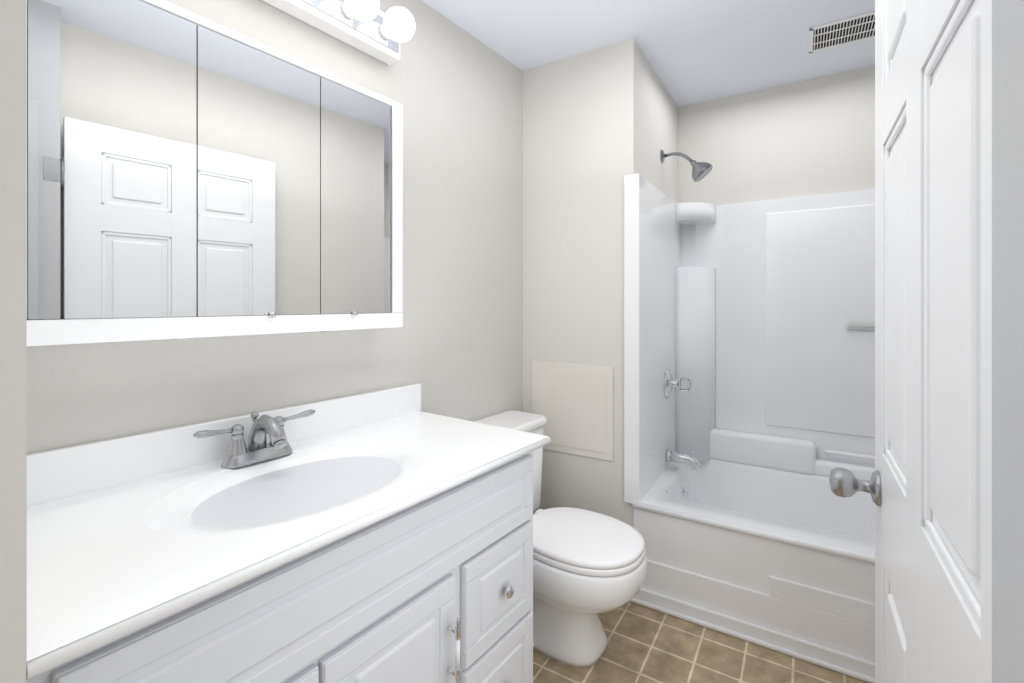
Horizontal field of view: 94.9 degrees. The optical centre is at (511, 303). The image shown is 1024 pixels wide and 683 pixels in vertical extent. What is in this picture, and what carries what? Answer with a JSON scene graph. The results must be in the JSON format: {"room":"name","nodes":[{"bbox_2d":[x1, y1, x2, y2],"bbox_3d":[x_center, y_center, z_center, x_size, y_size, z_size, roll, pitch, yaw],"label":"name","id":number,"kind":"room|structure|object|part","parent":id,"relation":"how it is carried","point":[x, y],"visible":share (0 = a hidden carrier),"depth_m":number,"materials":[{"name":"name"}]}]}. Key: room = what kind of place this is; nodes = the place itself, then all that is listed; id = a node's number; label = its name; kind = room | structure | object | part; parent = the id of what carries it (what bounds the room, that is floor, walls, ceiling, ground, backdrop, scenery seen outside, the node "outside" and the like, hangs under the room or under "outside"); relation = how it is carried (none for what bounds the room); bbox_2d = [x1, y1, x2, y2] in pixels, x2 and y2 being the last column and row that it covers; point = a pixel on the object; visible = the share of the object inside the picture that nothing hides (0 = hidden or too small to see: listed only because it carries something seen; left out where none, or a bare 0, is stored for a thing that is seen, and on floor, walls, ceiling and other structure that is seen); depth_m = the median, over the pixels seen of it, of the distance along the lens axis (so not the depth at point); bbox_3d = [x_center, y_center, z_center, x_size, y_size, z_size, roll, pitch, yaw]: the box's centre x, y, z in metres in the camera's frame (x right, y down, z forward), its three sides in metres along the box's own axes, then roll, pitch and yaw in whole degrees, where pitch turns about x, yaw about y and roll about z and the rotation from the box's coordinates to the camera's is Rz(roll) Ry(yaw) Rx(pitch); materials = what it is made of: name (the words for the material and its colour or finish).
{"room":"bathroom","nodes":[
{"label":"bathroom","id":0,"kind":"room"},
{"bbox_2d":[27,0,522,453],"bbox_3d":[-0.944,0.053,1.004,0.120,2.344,3.300,0,0,36],"label":"wall","id":1,"kind":"structure","parent":0,"point":[453,346],"depth_m":1.69,"materials":[{"name":"beige paint"}]},
{"bbox_2d":[0,0,26,682],"bbox_3d":[-0.792,0.053,0.624,0.576,2.344,0.128,0,0,36],"label":"door frame","id":2,"kind":"structure","parent":1,"relation":"attached to","point":[13,341],"depth_m":0.50,"materials":[{"name":"beige paint"}]},
{"bbox_2d":[27,0,402,345],"bbox_3d":[-0.649,-0.281,1.187,0.133,0.716,0.873,0,0,36],"label":"medicine cabinet mirror","id":3,"kind":"object","parent":1,"relation":"attached to","point":[191,175],"visible":0.79,"depth_m":1.04,"materials":[{"name":"white mirror"}]},
{"bbox_2d":[262,0,414,64],"bbox_3d":[-0.608,-0.880,1.204,0.178,0.130,0.880,0,0,36],"label":"sconce","id":4,"kind":"object","parent":1,"relation":"attached to","point":[369,27],"visible":1,"depth_m":1.43,"materials":[{"name":"white glass"}]},
{"bbox_2d":[523,38,677,527],"bbox_3d":[0.426,0.053,2.587,0.788,2.344,0.950,0,0,32],"label":"wall","id":5,"kind":"structure","parent":0,"point":[599,124],"depth_m":2.11,"materials":[{"name":"beige paint"}]},
{"bbox_2d":[532,361,612,460],"bbox_3d":[0.265,0.474,2.123,0.400,0.407,0.008,0,0,32],"label":"panel frame","id":6,"kind":"object","parent":5,"relation":"attached to","point":[572,404],"visible":0.81,"depth_m":2.10,"materials":[{"name":"white paint"}]},
{"bbox_2d":[660,150,712,181],"bbox_3d":[0.860,-0.684,2.312,0.238,0.180,0.106,0,0,32],"label":"shower head","id":7,"kind":"object","parent":5,"relation":"attached to","point":[701,170],"visible":1,"depth_m":2.27},
{"bbox_2d":[422,0,874,107],"bbox_3d":[0.572,-1.149,0.820,3.600,0.060,4.500,0,0,32],"label":"ceiling","id":8,"kind":"structure","parent":0,"point":[696,51],"depth_m":1.96,"materials":[{"name":"paint"}]},
{"bbox_2d":[809,11,874,52],"bbox_3d":[1.394,-1.115,1.917,0.310,0.006,0.218,0,0,32],"label":"ceiling vent","id":9,"kind":"object","parent":8,"relation":"in","point":[850,30],"visible":0.71,"depth_m":1.94,"materials":[{"name":"white metal"}]},
{"bbox_2d":[533,601,867,682],"bbox_3d":[0.572,1.255,0.820,3.600,0.060,4.500,0,0,32],"label":"floor","id":10,"kind":"structure","parent":0,"point":[646,644],"depth_m":1.61,"materials":[{"name":"tile"}]},
{"bbox_2d":[27,383,550,682],"bbox_3d":[-0.430,0.757,1.110,0.576,0.935,1.081,0,0,36],"label":"bathroom vanity","id":11,"kind":"object","parent":10,"relation":"on","point":[437,588],"depth_m":0.93,"materials":[{"name":"white paint"}]},
{"bbox_2d":[193,409,315,468],"bbox_3d":[-0.599,0.330,1.150,0.149,0.114,0.293,0,0,36],"label":"faucet","id":12,"kind":"object","parent":11,"relation":"on","point":[241,454],"visible":1,"depth_m":1.13,"materials":[{"name":"grey metal"}]},
{"bbox_3d":[-0.431,0.406,1.110,0.575,0.231,1.081,0,0,36],"label":"bathroom vanity top","id":13,"kind":"part","parent":11,"relation":"part of","materials":[{"name":"white stone"}]},
{"bbox_2d":[474,411,646,667],"bbox_3d":[0.140,0.857,1.759,0.721,0.737,0.494,0,0,36],"label":"toilet","id":14,"kind":"object","parent":10,"relation":"on","point":[588,566],"visible":0.6,"depth_m":1.60,"materials":[{"name":"white ceramic"}]},
{"bbox_2d":[624,173,874,661],"bbox_3d":[1.352,0.343,1.926,1.552,1.765,0.851,0,0,32],"label":"shower","id":15,"kind":"object","parent":10,"relation":"on","point":[753,322],"visible":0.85,"depth_m":2.26,"materials":[{"name":"white plastic"}]},
{"bbox_2d":[664,368,690,397],"bbox_3d":[0.826,0.398,2.324,0.110,0.148,0.148,0,0,32],"label":"tub valve","id":16,"kind":"object","parent":15,"relation":"attached to","point":[682,384],"visible":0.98,"depth_m":2.30,"materials":[{"name":"silver metal"}]},
{"bbox_2d":[666,449,700,468],"bbox_3d":[0.846,0.759,2.311,0.158,0.088,0.060,0,0,32],"label":"tub spout","id":17,"kind":"object","parent":15,"relation":"attached to","point":[683,458],"visible":1,"depth_m":2.29,"materials":[{"name":"silver metal"}]},
{"bbox_2d":[630,588,874,682],"bbox_3d":[0.830,1.196,1.732,0.859,0.058,0.032,0,0,32],"label":"baseboard","id":18,"kind":"structure","parent":15,"relation":"attached to","point":[859,668],"depth_m":1.69,"materials":[{"name":"white wood"}]},
{"bbox_2d":[678,66,874,204],"bbox_3d":[1.677,0.053,2.300,1.640,2.344,0.120,0,0,32],"label":"wall","id":19,"kind":"structure","parent":0,"point":[815,136],"depth_m":2.41,"materials":[{"name":"beige paint"}]},
{"bbox_3d":[0.465,0.053,0.220,0.110,2.344,2.968,0,0,32],"label":"wall","id":20,"kind":"structure","parent":0,"visible":0},
{"bbox_2d":[829,0,991,682],"bbox_3d":[0.522,0.248,0.603,0.165,1.930,0.839,0,0,32],"label":"door","id":21,"kind":"structure","parent":20,"relation":"in","point":[927,486],"depth_m":0.54,"materials":[{"name":"white paint"}]},
{"bbox_2d":[992,0,1023,682],"bbox_3d":[0.317,0.053,0.215,0.136,2.344,0.125,0,0,32],"label":"door frame","id":22,"kind":"structure","parent":20,"relation":"attached to","point":[1007,341],"depth_m":0.24,"materials":[{"name":"grey wood"}]}
]}

